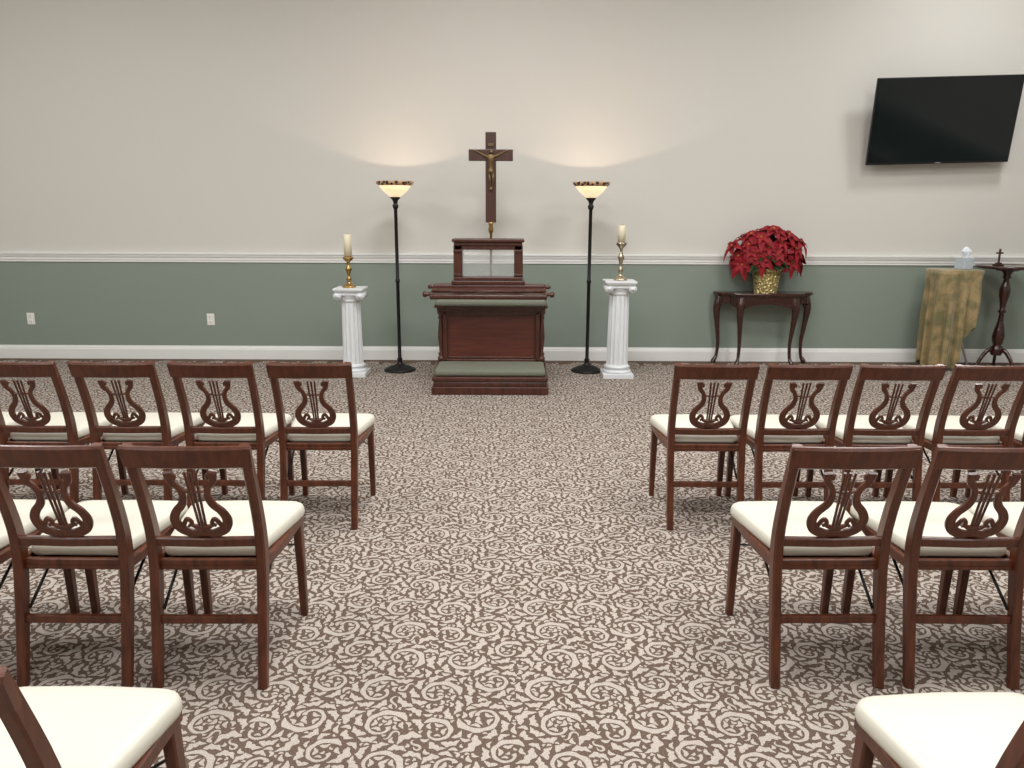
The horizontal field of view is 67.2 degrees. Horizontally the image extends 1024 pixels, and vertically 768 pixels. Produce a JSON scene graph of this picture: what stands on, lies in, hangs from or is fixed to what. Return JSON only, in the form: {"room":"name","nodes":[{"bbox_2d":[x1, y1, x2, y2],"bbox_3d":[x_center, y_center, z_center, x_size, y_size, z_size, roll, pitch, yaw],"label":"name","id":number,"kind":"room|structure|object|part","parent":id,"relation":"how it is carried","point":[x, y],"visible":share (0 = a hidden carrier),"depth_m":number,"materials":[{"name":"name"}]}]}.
{"room":"house of worship","nodes":[
{"label":"house of worship","id":0,"kind":"room"},
{"bbox_2d":[0,0,1023,348],"bbox_3d":[0.261,-2.420,7.759,14.900,4.400,0.200,0,13,0],"label":"wall","id":1,"kind":"structure","parent":0,"point":[163,126],"depth_m":7.70,"materials":[{"name":"paint"}]},
{"bbox_2d":[26,313,34,323],"bbox_3d":[-5.027,-0.682,8.042,0.078,0.122,0.014,0,13,0],"label":"wall outlet","id":2,"kind":"object","parent":1,"relation":"attached to","point":[30,316],"visible":1,"depth_m":8.04,"materials":[{"name":"plastic"}]},
{"bbox_2d":[207,314,214,324],"bbox_3d":[-3.147,-0.674,8.042,0.078,0.122,0.014,0,13,0],"label":"wall outlet","id":3,"kind":"object","parent":1,"relation":"attached to","point":[210,317],"visible":1,"depth_m":8.04,"materials":[{"name":"plastic"}]},
{"bbox_2d":[0,345,1023,362],"bbox_3d":[0.251,-0.318,8.118,14.500,0.142,0.016,0,13,0],"label":"baseboard","id":4,"kind":"structure","parent":1,"relation":"attached to","point":[6,351],"depth_m":8.11,"materials":[{"name":"white paint"}]},
{"bbox_2d":[0,252,1023,265],"bbox_3d":[0.256,-1.281,7.890,14.500,0.096,0.040,0,13,0],"label":"trim","id":5,"kind":"structure","parent":1,"relation":"attached to","point":[4,256],"depth_m":7.89,"materials":[{"name":"white paint"}]},
{"bbox_2d":[865,74,1023,164],"bbox_3d":[4.166,-2.553,7.485,1.411,0.831,0.265,0,13,0],"label":"wall-mounted television","id":6,"kind":"object","parent":1,"relation":"attached to","point":[936,119],"visible":1,"depth_m":7.41,"materials":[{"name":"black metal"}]},
{"bbox_2d":[0,358,1023,767],"bbox_3d":[0.245,1.107,2.296,14.900,0.100,12.400,0,13,0],"label":"floor","id":7,"kind":"structure","parent":0,"point":[582,731],"depth_m":3.06,"materials":[{"name":"carpet"}]},
{"bbox_2d":[2,412,43,493],"bbox_3d":[-2.779,0.248,3.926,0.426,0.846,0.564,0,13,-1],"label":"folding chair","id":8,"kind":"object","parent":7,"relation":"on","point":[8,420],"visible":0.13,"depth_m":4.06,"materials":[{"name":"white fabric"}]},
{"bbox_2d":[0,499,79,613],"bbox_3d":[-1.880,0.534,2.662,0.426,0.846,0.564,0,13,-1],"label":"folding chair","id":9,"kind":"object","parent":7,"relation":"on","point":[23,506],"visible":0.29,"depth_m":2.80,"materials":[{"name":"brown wood"}]},
{"bbox_2d":[0,361,127,502],"bbox_3d":[-2.324,0.250,3.926,0.426,0.846,0.564,0,13,0],"label":"folding chair","id":10,"kind":"object","parent":7,"relation":"on","point":[66,427],"visible":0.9,"depth_m":3.74,"materials":[{"name":"brown wood"}]},
{"bbox_2d":[0,666,185,767],"bbox_3d":[-0.965,0.793,1.520,0.426,0.846,0.564,0,13,1],"label":"folding chair","id":11,"kind":"object","parent":7,"relation":"on","point":[41,726],"visible":1,"depth_m":1.62,"materials":[{"name":"brown wood"}]},
{"bbox_2d":[0,443,195,686],"bbox_3d":[-1.430,0.536,2.662,0.426,0.846,0.564,0,13,0],"label":"folding chair","id":12,"kind":"object","parent":7,"relation":"on","point":[91,535],"visible":0.97,"depth_m":2.50,"materials":[{"name":"brown wood"}]},
{"bbox_2d":[67,361,208,500],"bbox_3d":[-1.868,0.252,3.926,0.426,0.846,0.564,0,13,0],"label":"folding chair","id":13,"kind":"object","parent":7,"relation":"on","point":[162,427],"visible":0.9,"depth_m":3.73,"materials":[{"name":"brown wood"}]},
{"bbox_2d":[117,443,308,689],"bbox_3d":[-0.989,0.538,2.662,0.426,0.846,0.564,0,13,0],"label":"folding chair","id":14,"kind":"object","parent":7,"relation":"on","point":[249,534],"visible":1,"depth_m":2.50,"materials":[{"name":"brown wood"}]},
{"bbox_2d":[167,361,294,508],"bbox_3d":[-1.403,0.254,3.926,0.426,0.846,0.564,0,13,1],"label":"folding chair","id":15,"kind":"object","parent":7,"relation":"on","point":[258,429],"visible":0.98,"depth_m":3.74,"materials":[{"name":"brown wood"}]},
{"bbox_2d":[266,362,375,529],"bbox_3d":[-0.949,0.256,3.926,0.426,0.846,0.564,0,13,-1],"label":"folding chair","id":16,"kind":"object","parent":7,"relation":"on","point":[332,430],"visible":0.98,"depth_m":3.75,"materials":[{"name":"brown wood"}]},
{"bbox_2d":[332,286,369,377],"bbox_3d":[-1.513,-0.496,7.289,0.279,0.835,0.275,0,13,0],"label":"pedestal","id":17,"kind":"object","parent":7,"relation":"on","point":[350,298],"visible":0.94,"depth_m":7.22,"materials":[{"name":"white paint"}]},
{"bbox_2d":[342,234,355,287],"bbox_3d":[-1.520,-1.147,7.143,0.128,0.497,0.128,0,13,0],"label":"candlestick","id":18,"kind":"object","parent":17,"relation":"on","point":[347,257],"visible":1,"depth_m":7.11,"materials":[{"name":"gold metal"}]},
{"bbox_2d":[343,234,351,256],"bbox_3d":[-1.519,-1.286,7.112,0.072,0.212,0.072,0,13,0],"label":"candle","id":19,"kind":"object","parent":18,"relation":"on","point":[346,237],"depth_m":7.09,"materials":[{"name":"wax"}]},
{"bbox_2d":[376,181,415,373],"bbox_3d":[-1.100,-1.015,7.398,0.352,1.805,0.352,0,13,0],"label":"torchiere floor lamp","id":20,"kind":"object","parent":7,"relation":"on","point":[394,189],"visible":1,"depth_m":7.33,"materials":[{"name":"black metal"}]},
{"bbox_3d":[-1.096,-1.809,7.220,0.300,0.107,0.300,0,13,0],"label":"lamp shade","id":21,"kind":"part","parent":20,"relation":"part of","materials":[{"name":"beige glass"}]},
{"bbox_2d":[423,238,554,394],"bbox_3d":[-0.205,-0.621,6.819,1.150,1.296,0.780,0,13,0],"label":"kneeler","id":22,"kind":"object","parent":7,"relation":"on","point":[491,333],"visible":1,"depth_m":6.87,"materials":[{"name":"brown wood"}]},
{"bbox_2d":[435,361,545,376],"bbox_3d":[-0.187,-0.135,6.779,0.950,0.056,0.430,0,13,0],"label":"cushion","id":23,"kind":"object","parent":22,"relation":"on","point":[444,368],"depth_m":6.61,"materials":[{"name":"green fabric"}]},
{"bbox_2d":[435,299,545,305],"bbox_3d":[-0.185,-0.727,6.790,0.960,0.058,0.250,0,13,0],"label":"cushion","id":24,"kind":"object","parent":22,"relation":"on","point":[439,302],"depth_m":6.67,"materials":[{"name":"green fabric"}]},
{"bbox_2d":[469,132,512,275],"bbox_3d":[-0.198,-1.199,7.245,0.341,2.238,0.265,9,16,36],"label":"crucifix","id":25,"kind":"object","parent":7,"relation":"on","point":[490,154],"visible":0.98,"depth_m":7.04,"materials":[{"name":"brown wood"}]},
{"bbox_2d":[571,181,609,373],"bbox_3d":[0.739,-1.007,7.398,0.352,1.805,0.352,0,13,0],"label":"torchiere floor lamp","id":26,"kind":"object","parent":7,"relation":"on","point":[590,190],"visible":1,"depth_m":7.32,"materials":[{"name":"black metal"}]},
{"bbox_3d":[0.743,-1.801,7.220,0.300,0.107,0.300,0,13,0],"label":"lamp shade","id":27,"kind":"part","parent":26,"relation":"part of","materials":[{"name":"beige glass"}]},
{"bbox_2d":[600,279,637,378],"bbox_3d":[1.002,-0.522,7.280,0.291,0.912,0.291,0,13,0],"label":"pedestal","id":28,"kind":"object","parent":7,"relation":"on","point":[616,366],"visible":1,"depth_m":7.22,"materials":[{"name":"white paint"}]},
{"bbox_2d":[613,225,626,280],"bbox_3d":[1.010,-1.218,7.125,0.128,0.512,0.128,0,13,0],"label":"candlestick","id":29,"kind":"object","parent":28,"relation":"on","point":[621,243],"visible":1,"depth_m":7.09,"materials":[{"name":"gold metal"}]},
{"bbox_2d":[618,225,625,241],"bbox_3d":[1.011,-1.392,7.086,0.072,0.157,0.072,0,13,0],"label":"candle","id":30,"kind":"object","parent":29,"relation":"on","point":[621,228],"depth_m":7.06,"materials":[{"name":"wax"}]},
{"bbox_2d":[648,363,759,529],"bbox_3d":[0.956,0.262,3.936,0.426,0.846,0.564,0,13,1],"label":"folding chair","id":31,"kind":"object","parent":7,"relation":"on","point":[693,431],"visible":0.99,"depth_m":3.77,"materials":[{"name":"brown wood"}]},
{"bbox_2d":[710,291,812,364],"bbox_3d":[2.572,-0.561,7.883,1.010,0.753,0.305,0,13,0],"label":"console table","id":32,"kind":"object","parent":7,"relation":"on","point":[741,300],"visible":0.94,"depth_m":7.79,"materials":[{"name":"brown wood"}]},
{"bbox_2d":[723,225,807,293],"bbox_3d":[2.537,-1.244,7.672,0.834,0.670,0.425,0,13,0],"label":"poinsettia","id":33,"kind":"object","parent":32,"relation":"on","point":[767,255],"visible":1,"depth_m":7.58,"materials":[{"name":"red plant"}]},
{"bbox_2d":[752,267,783,293],"bbox_3d":[2.555,-1.044,7.747,0.319,0.247,0.318,0,13,0],"label":"pot","id":34,"kind":"object","parent":32,"relation":"on","point":[765,279],"depth_m":7.65,"materials":[{"name":"gold metal"}]},
{"bbox_2d":[725,363,852,500],"bbox_3d":[1.386,0.264,3.936,0.426,0.846,0.564,0,13,-1],"label":"folding chair","id":35,"kind":"object","parent":7,"relation":"on","point":[765,432],"visible":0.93,"depth_m":3.75,"materials":[{"name":"brown wood"}]},
{"bbox_2d":[725,444,921,688],"bbox_3d":[1.040,0.542,2.682,0.426,0.846,0.564,0,13,-1],"label":"folding chair","id":36,"kind":"object","parent":7,"relation":"on","point":[787,534],"visible":1,"depth_m":2.52,"materials":[{"name":"brown wood"}]},
{"bbox_2d":[805,364,946,514],"bbox_3d":[1.825,0.266,3.936,0.426,0.846,0.564,0,13,0],"label":"folding chair","id":37,"kind":"object","parent":7,"relation":"on","point":[852,429],"visible":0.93,"depth_m":3.74,"materials":[{"name":"brown wood"}]},
{"bbox_2d":[841,444,1023,689],"bbox_3d":[1.489,0.544,2.682,0.426,0.846,0.564,0,13,0],"label":"folding chair","id":38,"kind":"object","parent":7,"relation":"on","point":[946,537],"visible":0.97,"depth_m":2.53,"materials":[{"name":"brown wood"}]},
{"bbox_2d":[851,692,1023,767],"bbox_3d":[0.995,0.804,1.510,0.426,0.846,0.564,0,13,-3],"label":"folding chair","id":39,"kind":"object","parent":7,"relation":"on","point":[935,729],"visible":1,"depth_m":1.64,"materials":[{"name":"brown wood"}]},
{"bbox_2d":[915,268,984,370],"bbox_3d":[4.355,-0.644,7.699,0.490,1.002,0.442,0,13,0],"label":"tablecloth","id":40,"kind":"object","parent":7,"relation":"on","point":[951,299],"visible":0.98,"depth_m":7.54,"materials":[{"name":"gold-olive patterned fabric"},{"name":"grey metal"}]},
{"bbox_2d":[954,247,973,268],"bbox_3d":[4.455,-1.241,7.577,0.115,0.215,0.115,-4,13,-17],"label":"tissue box","id":41,"kind":"object","parent":40,"relation":"on","point":[963,262],"visible":1,"depth_m":7.55,"materials":[{"name":"paper"}]},
{"bbox_2d":[883,364,1023,501],"bbox_3d":[2.262,0.267,3.936,0.426,0.846,0.564,0,13,0],"label":"folding chair","id":42,"kind":"object","parent":7,"relation":"on","point":[941,428],"visible":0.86,"depth_m":3.75,"materials":[{"name":"brown wood"}]},
{"bbox_2d":[953,502,1023,613],"bbox_3d":[1.931,0.546,2.682,0.426,0.846,0.564,0,13,0],"label":"folding chair","id":43,"kind":"object","parent":7,"relation":"on","point":[1014,509],"visible":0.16,"depth_m":2.87,"materials":[{"name":"brown wood"}]},
{"bbox_2d":[965,416,1023,501],"bbox_3d":[2.712,0.269,3.936,0.426,0.846,0.564,0,13,1],"label":"folding chair","id":44,"kind":"object","parent":7,"relation":"on","point":[1018,442],"visible":0.14,"depth_m":3.93,"materials":[{"name":"brown wood"}]},
{"bbox_2d":[973,263,1023,365],"bbox_3d":[4.888,-0.662,7.696,0.580,1.039,0.580,0,13,0],"label":"pedestal side table","id":45,"kind":"object","parent":7,"relation":"on","point":[998,335],"visible":0.88,"depth_m":7.67,"materials":[{"name":"brown wood"}]},
{"bbox_2d":[992,249,1003,265],"bbox_3d":[4.776,-1.241,7.546,0.085,0.165,0.060,-2,13,-11],"label":"cross","id":46,"kind":"object","parent":45,"relation":"on","point":[999,253],"visible":1,"depth_m":7.54,"materials":[{"name":"brown wood"}]}
]}

